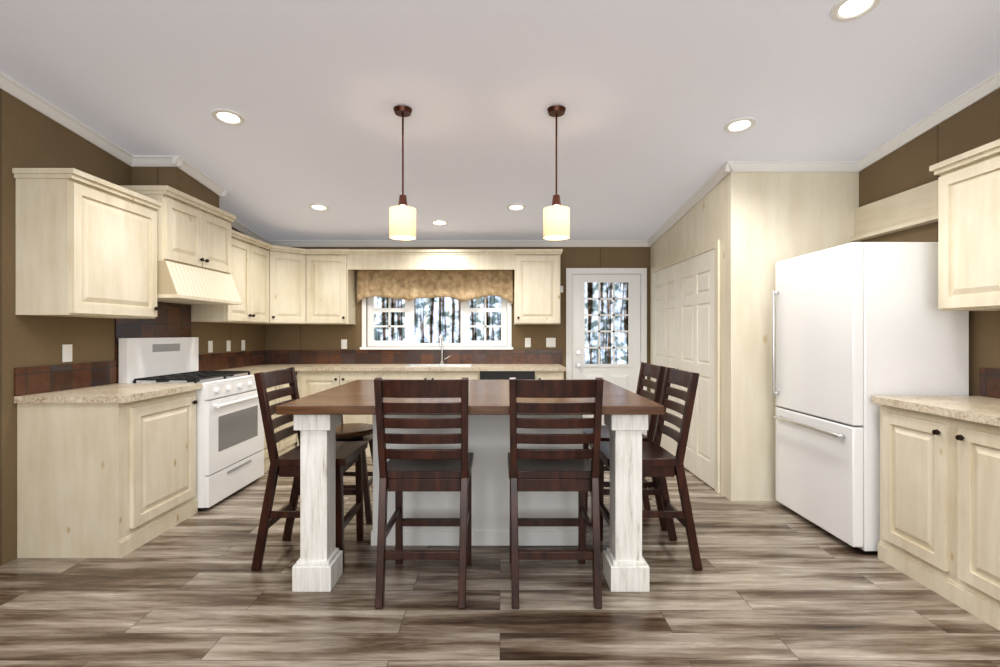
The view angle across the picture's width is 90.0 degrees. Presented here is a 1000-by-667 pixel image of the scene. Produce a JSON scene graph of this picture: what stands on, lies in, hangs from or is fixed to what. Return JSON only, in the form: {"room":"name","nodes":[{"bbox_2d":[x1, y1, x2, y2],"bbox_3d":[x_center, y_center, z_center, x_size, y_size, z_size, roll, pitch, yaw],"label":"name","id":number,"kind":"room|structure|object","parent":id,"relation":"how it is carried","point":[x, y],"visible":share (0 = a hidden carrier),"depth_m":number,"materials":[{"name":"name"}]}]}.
{"room":"kitchen","nodes":[
{"label":"kitchen","id":0,"kind":"room"},
{"bbox_2d":[0,89,265,565],"bbox_3d":[-2.920,-0.470,1.950,0.120,3.600,8.540,0,0,0],"label":"wall","id":1,"kind":"structure","parent":0,"point":[30,137],"depth_m":3.05,"materials":[{"name":"brown paint"}]},
{"bbox_2d":[62,344,71,361],"bbox_3d":[-2.853,0.130,3.300,0.009,0.115,0.070,0,0,0],"label":"electrical outlet","id":2,"kind":"object","parent":1,"relation":"attached to","point":[66,352],"visible":1,"depth_m":3.29,"materials":[{"name":"white plastic"}]},
{"bbox_2d":[0,72,143,166],"bbox_3d":[-2.833,-1.649,0.844,0.052,0.714,6.070,0,0,0],"label":"crown molding","id":3,"kind":"structure","parent":1,"relation":"attached to","point":[7,84],"depth_m":3.26,"materials":[{"name":"white wood"}]},
{"bbox_2d":[12,172,159,318],"bbox_3d":[-2.691,-0.525,3.323,0.334,0.830,0.745,0,0,0],"label":"upper cabinet","id":4,"kind":"object","parent":1,"relation":"attached to","point":[89,245],"depth_m":3.05,"materials":[{"name":"beige wood"}]},
{"bbox_2d":[14,303,265,395],"bbox_3d":[-2.853,0.057,4.500,0.010,0.624,3.120,0,0,0],"label":"tile backsplash","id":5,"kind":"structure","parent":1,"relation":"attached to","point":[171,320],"depth_m":3.75,"materials":[{"name":"brown tile"}]},
{"bbox_2d":[131,167,218,207],"bbox_3d":[-2.685,-1.383,4.175,0.350,0.575,0.590,0,0,0],"label":"soffit","id":6,"kind":"structure","parent":1,"relation":"attached to","point":[178,179],"depth_m":3.88,"materials":[{"name":"brown paint"}]},
{"bbox_2d":[124,188,243,303],"bbox_3d":[-2.623,-0.673,4.160,0.470,0.767,0.920,0,0,0],"label":"upper cabinet","id":7,"kind":"object","parent":1,"relation":"attached to","point":[202,257],"depth_m":4.06,"materials":[{"name":"beige wood"}]},
{"bbox_2d":[208,341,212,352],"bbox_3d":[-2.853,0.130,4.930,0.009,0.115,0.070,0,0,0],"label":"electrical outlet","id":8,"kind":"object","parent":1,"relation":"attached to","point":[210,346],"visible":1,"depth_m":4.92,"materials":[{"name":"white plastic"}]},
{"bbox_2d":[188,236,247,323],"bbox_3d":[-2.691,-0.525,4.871,0.334,0.830,0.492,0,0,0],"label":"upper cabinet","id":9,"kind":"object","parent":1,"relation":"attached to","point":[216,313],"depth_m":4.64,"materials":[{"name":"beige wood"}]},
{"bbox_2d":[227,340,230,350],"bbox_3d":[-2.853,0.130,5.260,0.009,0.115,0.070,0,0,0],"label":"electrical outlet","id":10,"kind":"object","parent":1,"relation":"attached to","point":[228,345],"visible":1,"depth_m":5.26,"materials":[{"name":"white plastic"}]},
{"bbox_2d":[241,340,244,349],"bbox_3d":[-2.853,0.130,5.560,0.009,0.115,0.070,0,0,0],"label":"electrical outlet","id":11,"kind":"object","parent":1,"relation":"attached to","point":[242,344],"visible":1,"depth_m":5.55,"materials":[{"name":"white plastic"}]},
{"bbox_2d":[230,220,267,242],"bbox_3d":[-2.833,-1.174,5.250,0.052,0.239,1.560,0,0,0],"label":"crown molding","id":12,"kind":"structure","parent":1,"relation":"attached to","point":[238,226],"depth_m":5.57,"materials":[{"name":"white wood"}]},
{"bbox_2d":[248,236,271,323],"bbox_3d":[-2.669,-0.525,5.261,0.378,0.830,0.540,0,0,0],"label":"upper cabinet","id":13,"kind":"object","parent":1,"relation":"attached to","point":[259,253],"depth_m":5.25,"materials":[{"name":"beige wood"}]},
{"bbox_2d":[272,245,311,323],"bbox_3d":[-2.515,-0.525,5.755,0.685,0.830,0.687,0,0,0],"label":"upper cabinet","id":14,"kind":"object","parent":1,"relation":"attached to","point":[291,267],"depth_m":5.65,"materials":[{"name":"beige wood"}]},
{"bbox_2d":[266,247,649,415],"bbox_3d":[-0.005,-0.470,6.160,5.710,3.600,0.120,0,0,0],"label":"wall","id":15,"kind":"structure","parent":0,"point":[304,336],"depth_m":6.10,"materials":[{"name":"brown paint"}]},
{"bbox_2d":[312,249,355,323],"bbox_3d":[-2.026,-0.525,5.909,0.531,0.830,0.378,0,0,0],"label":"upper cabinet","id":16,"kind":"object","parent":15,"relation":"attached to","point":[333,270],"depth_m":5.77,"materials":[{"name":"beige wood"}]},
{"bbox_2d":[341,339,346,348],"bbox_3d":[-1.900,0.130,6.093,0.070,0.115,0.009,0,0,0],"label":"electrical outlet","id":17,"kind":"object","parent":15,"relation":"attached to","point":[343,343],"visible":1,"depth_m":6.09,"materials":[{"name":"white plastic"}]},
{"bbox_2d":[266,350,561,363],"bbox_3d":[-1.049,0.286,6.092,3.618,0.167,0.012,0,0,0],"label":"tile backsplash","id":18,"kind":"structure","parent":15,"relation":"attached to","point":[272,356],"depth_m":6.09,"materials":[{"name":"brown tile"}]},
{"bbox_2d":[360,296,512,349],"bbox_3d":[-0.770,-0.297,6.130,1.860,0.985,0.140,0,0,0],"label":"window","id":19,"kind":"structure","parent":15,"relation":"in","point":[434,318],"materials":[{"name":"white glass"}]},
{"bbox_2d":[357,270,512,303],"bbox_3d":[-0.783,-0.576,6.032,1.877,0.438,0.085,0,0,0],"label":"valance curtain","id":20,"kind":"object","parent":19,"relation":"attached to","point":[458,285],"visible":0.92,"depth_m":6.02,"materials":[{"name":"fabric"}]},
{"bbox_2d":[268,240,647,246],"bbox_3d":[-0.512,-1.089,6.073,4.693,0.071,0.052,0,0,0],"label":"crown molding","id":21,"kind":"structure","parent":15,"relation":"attached to","point":[287,243],"depth_m":6.07,"materials":[{"name":"white wood"}]},
{"bbox_2d":[525,338,530,346],"bbox_3d":[0.340,0.110,6.093,0.070,0.115,0.009,0,0,0],"label":"electrical outlet","id":22,"kind":"object","parent":15,"relation":"attached to","point":[527,342],"visible":1,"depth_m":6.09,"materials":[{"name":"white plastic"}]},
{"bbox_2d":[512,252,561,323],"bbox_3d":[0.435,-0.525,5.931,0.530,0.830,0.334,0,0,0],"label":"upper cabinet","id":23,"kind":"object","parent":15,"relation":"attached to","point":[536,274],"depth_m":5.77,"materials":[{"name":"beige wood"}]},
{"bbox_2d":[546,338,555,346],"bbox_3d":[0.620,0.110,6.093,0.115,0.115,0.009,0,0,0],"label":"light switch","id":24,"kind":"object","parent":15,"relation":"attached to","point":[550,342],"visible":1,"depth_m":6.09,"materials":[{"name":"white plastic"}]},
{"bbox_2d":[566,268,646,435],"bbox_3d":[1.295,0.268,6.059,0.980,2.125,0.077,0,0,0],"label":"door","id":25,"kind":"structure","parent":15,"relation":"in","point":[603,323],"depth_m":6.08,"materials":[{"name":"white wood"}]},
{"bbox_2d":[0,446,999,666],"bbox_3d":[-0.005,1.370,1.950,5.950,0.080,8.540,0,0,0],"label":"floor","id":26,"kind":"structure","parent":0,"point":[774,584],"depth_m":2.44,"materials":[{"name":"brown wood"}]},
{"bbox_2d":[17,388,201,557],"bbox_3d":[-2.546,0.870,3.338,0.624,0.920,0.756,0,0,0],"label":"base cabinet","id":27,"kind":"object","parent":26,"relation":"on","point":[107,471],"depth_m":2.96,"materials":[{"name":"beige wood"}]},
{"bbox_2d":[14,384,201,403],"bbox_3d":[-2.535,0.390,3.328,0.645,0.040,0.776,0,0,0],"label":"countertop","id":28,"kind":"structure","parent":27,"relation":"on","point":[108,393],"depth_m":3.08,"materials":[{"name":"beige stone"}]},
{"bbox_2d":[119,337,263,510],"bbox_3d":[-2.477,0.682,4.160,0.723,1.296,0.880,0,0,0],"label":"range","id":29,"kind":"object","parent":26,"relation":"on","point":[229,442],"visible":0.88,"depth_m":3.99,"materials":[{"name":"white metal"}]},
{"bbox_2d":[186,383,293,472],"bbox_3d":[-2.546,0.870,5.052,0.624,0.920,0.896,0,0,0],"label":"base cabinet","id":30,"kind":"object","parent":26,"relation":"on","point":[285,445],"depth_m":5.09,"materials":[{"name":"beige wood"}]},
{"bbox_2d":[251,367,367,570],"bbox_3d":[-1.128,0.775,3.020,0.537,1.117,0.460,0,0,0],"label":"stool","id":31,"kind":"object","parent":26,"relation":"on","point":[348,456],"visible":0.83,"depth_m":2.86,"materials":[{"name":"brown wood"}]},
{"bbox_2d":[294,368,385,454],"bbox_3d":[-1.744,0.870,5.769,1.007,0.920,0.658,0,0,0],"label":"base cabinet","id":32,"kind":"object","parent":26,"relation":"on","point":[310,381],"depth_m":5.48,"materials":[{"name":"beige wood"}]},
{"bbox_2d":[214,364,305,374],"bbox_3d":[-2.535,0.390,5.349,0.645,0.040,1.489,0,0,0],"label":"countertop","id":33,"kind":"structure","parent":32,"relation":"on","point":[253,369],"depth_m":5.29,"materials":[{"name":"beige stone"}]},
{"bbox_2d":[306,364,565,371],"bbox_3d":[-0.746,0.390,5.776,2.932,0.040,0.645,0,0,0],"label":"countertop","id":34,"kind":"structure","parent":32,"relation":"on","point":[389,367],"depth_m":5.47,"materials":[{"name":"beige stone"}]},
{"bbox_2d":[402,364,473,367],"bbox_3d":[-0.700,0.469,5.788,0.760,0.202,0.420,0,0,0],"label":"sink","id":35,"kind":"object","parent":34,"relation":"in","point":[403,365],"depth_m":5.68,"materials":[{"name":"white ceramic"}]},
{"bbox_2d":[439,333,450,363],"bbox_3d":[-0.662,0.182,5.961,0.132,0.375,0.208,0,0,0],"label":"faucet","id":36,"kind":"object","parent":34,"relation":"on","point":[441,343],"visible":0.98,"depth_m":6.03,"materials":[{"name":"silver metal"}]},
{"bbox_2d":[317,392,372,522],"bbox_3d":[-1.134,0.887,3.720,0.464,0.894,0.474,0,0,0],"label":"stool","id":37,"kind":"object","parent":26,"relation":"on","point":[354,432],"visible":0.21,"depth_m":3.59,"materials":[{"name":"brown wood"}]},
{"bbox_2d":[374,377,473,608],"bbox_3d":[-0.385,0.775,2.677,0.460,1.117,0.537,0,0,0],"label":"stool","id":38,"kind":"object","parent":26,"relation":"on","point":[401,471],"visible":1,"depth_m":2.48,"materials":[{"name":"brown wood"}]},
{"bbox_2d":[386,372,477,379],"bbox_3d":[-0.812,0.870,5.783,1.155,0.920,0.630,0,0,0],"label":"base cabinet","id":39,"kind":"object","parent":26,"relation":"on","point":[389,375],"depth_m":5.47,"materials":[{"name":"beige wood"}]},
{"bbox_2d":[292,416,649,591],"bbox_3d":[-0.150,0.870,3.240,1.840,0.920,1.340,0,0,0],"label":"kitchen island","id":40,"kind":"object","parent":26,"relation":"on","point":[317,566],"depth_m":3.13,"materials":[{"name":"white wood"}]},
{"bbox_2d":[276,380,663,415],"bbox_3d":[-0.150,0.388,3.240,1.960,0.044,1.440,0,0,0],"label":"island countertop","id":41,"kind":"structure","parent":40,"relation":"on","point":[357,397],"depth_m":2.68,"materials":[{"name":"brown wood"}]},
{"bbox_2d":[478,372,541,379],"bbox_3d":[0.075,0.870,5.783,0.770,0.920,0.630,0,0,0],"label":"dishwasher","id":42,"kind":"object","parent":26,"relation":"on","point":[481,375],"depth_m":5.47,"materials":[{"name":"black metal"}]},
{"bbox_2d":[542,372,563,379],"bbox_3d":[0.545,0.870,5.783,0.310,0.920,0.630,0,0,0],"label":"base cabinet","id":43,"kind":"object","parent":26,"relation":"on","point":[545,375],"depth_m":5.47,"materials":[{"name":"beige wood"}]},
{"bbox_2d":[508,377,603,608],"bbox_3d":[0.275,0.775,2.677,0.460,1.117,0.537,0,0,0],"label":"stool","id":44,"kind":"object","parent":26,"relation":"on","point":[553,470],"visible":1,"depth_m":2.48,"materials":[{"name":"brown wood"}]},
{"bbox_2d":[583,362,666,530],"bbox_3d":[0.868,0.775,3.580,0.537,1.117,0.460,0,0,0],"label":"stool","id":45,"kind":"object","parent":26,"relation":"on","point":[657,372],"visible":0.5,"depth_m":3.47,"materials":[{"name":"brown wood"}]},
{"bbox_2d":[599,367,702,570],"bbox_3d":[0.868,0.775,3.020,0.537,1.117,0.460,0,0,0],"label":"stool","id":46,"kind":"object","parent":26,"relation":"on","point":[660,463],"visible":0.83,"depth_m":2.89,"materials":[{"name":"brown wood"}]},
{"bbox_2d":[772,242,968,552],"bbox_3d":[2.444,0.390,3.425,0.748,1.880,0.850,0,0,0],"label":"fridge","id":47,"kind":"object","parent":26,"relation":"on","point":[856,326],"visible":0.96,"depth_m":3.02,"materials":[{"name":"white painted metal"},{"name":"brushed steel"}]},
{"bbox_2d":[878,404,943,596],"bbox_3d":[2.536,0.870,2.713,0.624,0.920,0.495,0,0,0],"label":"base cabinet","id":48,"kind":"object","parent":26,"relation":"on","point":[940,495],"depth_m":2.70,"materials":[{"name":"beige wood"}]},
{"bbox_2d":[872,396,999,427],"bbox_3d":[2.525,0.390,1.782,0.645,0.040,2.364,0,0,0],"label":"countertop","id":49,"kind":"structure","parent":48,"relation":"on","point":[978,409],"depth_m":2.61,"materials":[{"name":"beige stone"}]},
{"bbox_2d":[944,416,999,630],"bbox_3d":[2.536,0.870,2.225,0.624,0.920,0.481,0,0,0],"label":"base cabinet","id":50,"kind":"object","parent":26,"relation":"on","point":[971,451],"depth_m":2.36,"materials":[{"name":"beige wood"}]},
{"bbox_2d":[0,0,999,239],"bbox_3d":[-0.005,-1.614,1.950,5.950,1.014,8.540,0,0,0],"label":"ceiling","id":51,"kind":"structure","parent":0,"point":[653,97],"depth_m":3.00,"materials":[{"name":"paint"}]},
{"bbox_2d":[168,155,227,197],"bbox_3d":[-2.483,-1.292,4.175,0.052,0.139,0.696,0,0,0],"label":"crown molding","id":52,"kind":"structure","parent":51,"relation":"attached to","point":[177,161],"depth_m":4.08,"materials":[{"name":"white wood"}]},
{"bbox_2d":[211,109,244,125],"bbox_3d":[-1.780,-1.416,3.280,0.196,0.030,0.195,0,0,0],"label":"recessed light","id":53,"kind":"object","parent":51,"relation":"in","point":[228,117],"visible":1,"depth_m":3.27,"materials":[{"name":"white"}]},
{"bbox_2d":[308,203,329,210],"bbox_3d":[-1.780,-1.240,4.920,0.196,0.030,0.195,0,0,0],"label":"recessed light","id":54,"kind":"object","parent":51,"relation":"in","point":[318,207],"visible":1,"depth_m":4.91,"materials":[{"name":"white"}]},
{"bbox_2d":[389,105,415,239],"bbox_3d":[-0.620,-1.020,3.190,0.168,0.820,0.168,0,0,0],"label":"pendant light","id":55,"kind":"object","parent":51,"relation":"hanging from","point":[402,220],"visible":1,"depth_m":3.14,"materials":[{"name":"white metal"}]},
{"bbox_2d":[430,219,448,225],"bbox_3d":[-0.650,-1.191,5.380,0.196,0.030,0.195,0,0,0],"label":"recessed light","id":56,"kind":"object","parent":51,"relation":"in","point":[438,222],"visible":0.92,"depth_m":5.37,"materials":[{"name":"white"}]},
{"bbox_2d":[506,203,525,210],"bbox_3d":[0.160,-1.240,4.920,0.196,0.030,0.195,0,0,0],"label":"recessed light","id":57,"kind":"object","parent":51,"relation":"in","point":[516,207],"visible":1,"depth_m":4.91,"materials":[{"name":"white"}]},
{"bbox_2d":[543,105,569,239],"bbox_3d":[0.360,-1.020,3.190,0.168,0.820,0.168,0,0,0],"label":"pendant light","id":58,"kind":"object","parent":51,"relation":"hanging from","point":[556,220],"visible":1,"depth_m":3.14,"materials":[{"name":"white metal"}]},
{"bbox_2d":[724,117,755,132],"bbox_3d":[1.620,-1.405,3.380,0.196,0.030,0.195,0,0,0],"label":"recessed light","id":59,"kind":"object","parent":51,"relation":"in","point":[738,125],"visible":1,"depth_m":3.37,"materials":[{"name":"white"}]},
{"bbox_2d":[830,0,880,21],"bbox_3d":[1.650,-1.518,2.320,0.196,0.030,0.195,0,0,0],"label":"recessed light","id":60,"kind":"object","parent":51,"relation":"in","point":[844,10],"visible":1,"depth_m":2.34,"materials":[{"name":"white"}]},
{"bbox_2d":[650,172,858,500],"bbox_3d":[2.342,-0.170,5.035,1.016,3.000,2.130,0,0,0],"label":"wall","id":61,"kind":"structure","parent":0,"point":[758,225],"depth_m":3.97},
{"bbox_2d":[651,240,719,492],"bbox_3d":[1.797,0.275,5.085,0.070,2.110,1.850,0,0,0],"label":"closet doors","id":62,"kind":"structure","parent":61,"relation":"in","point":[685,312],"depth_m":4.64,"materials":[{"name":"beige wood"}]},
{"bbox_2d":[648,161,735,246],"bbox_3d":[1.808,-1.203,4.973,0.053,0.298,2.113,0,0,0],"label":"crown molding","id":63,"kind":"structure","parent":61,"relation":"attached to","point":[730,166],"depth_m":4.63,"materials":[{"name":"white wood"}]},
{"bbox_2d":[736,161,855,171],"bbox_3d":[2.316,-1.317,3.944,0.930,0.071,0.052,0,0,0],"label":"crown molding","id":64,"kind":"structure","parent":61,"relation":"attached to","point":[741,166],"depth_m":3.94,"materials":[{"name":"white wood"}]},
{"bbox_2d":[859,88,999,395],"bbox_3d":[2.910,-0.470,1.950,0.120,3.600,8.540,0,0,0],"label":"wall","id":65,"kind":"structure","parent":0,"point":[905,167],"depth_m":3.21,"materials":[{"name":"brown paint"}]},
{"bbox_2d":[856,71,999,171],"bbox_3d":[2.823,-1.644,0.890,0.052,0.724,6.160,0,0,0],"label":"crown molding","id":66,"kind":"structure","parent":65,"relation":"attached to","point":[974,94],"depth_m":3.25,"materials":[{"name":"white wood"}]},
{"bbox_2d":[930,143,999,310],"bbox_3d":[2.681,-0.535,2.381,0.334,0.810,0.997,0,0,0],"label":"upper cabinet","id":67,"kind":"object","parent":65,"relation":"attached to","point":[958,200],"depth_m":2.68,"materials":[{"name":"beige wood"}]},
{"bbox_2d":[979,368,999,397],"bbox_3d":[2.843,0.285,1.780,0.010,0.167,2.360,0,0,0],"label":"backsplash","id":68,"kind":"structure","parent":65,"relation":"attached to","point":[989,382],"depth_m":2.90,"materials":[{"name":"tile"}]}
]}

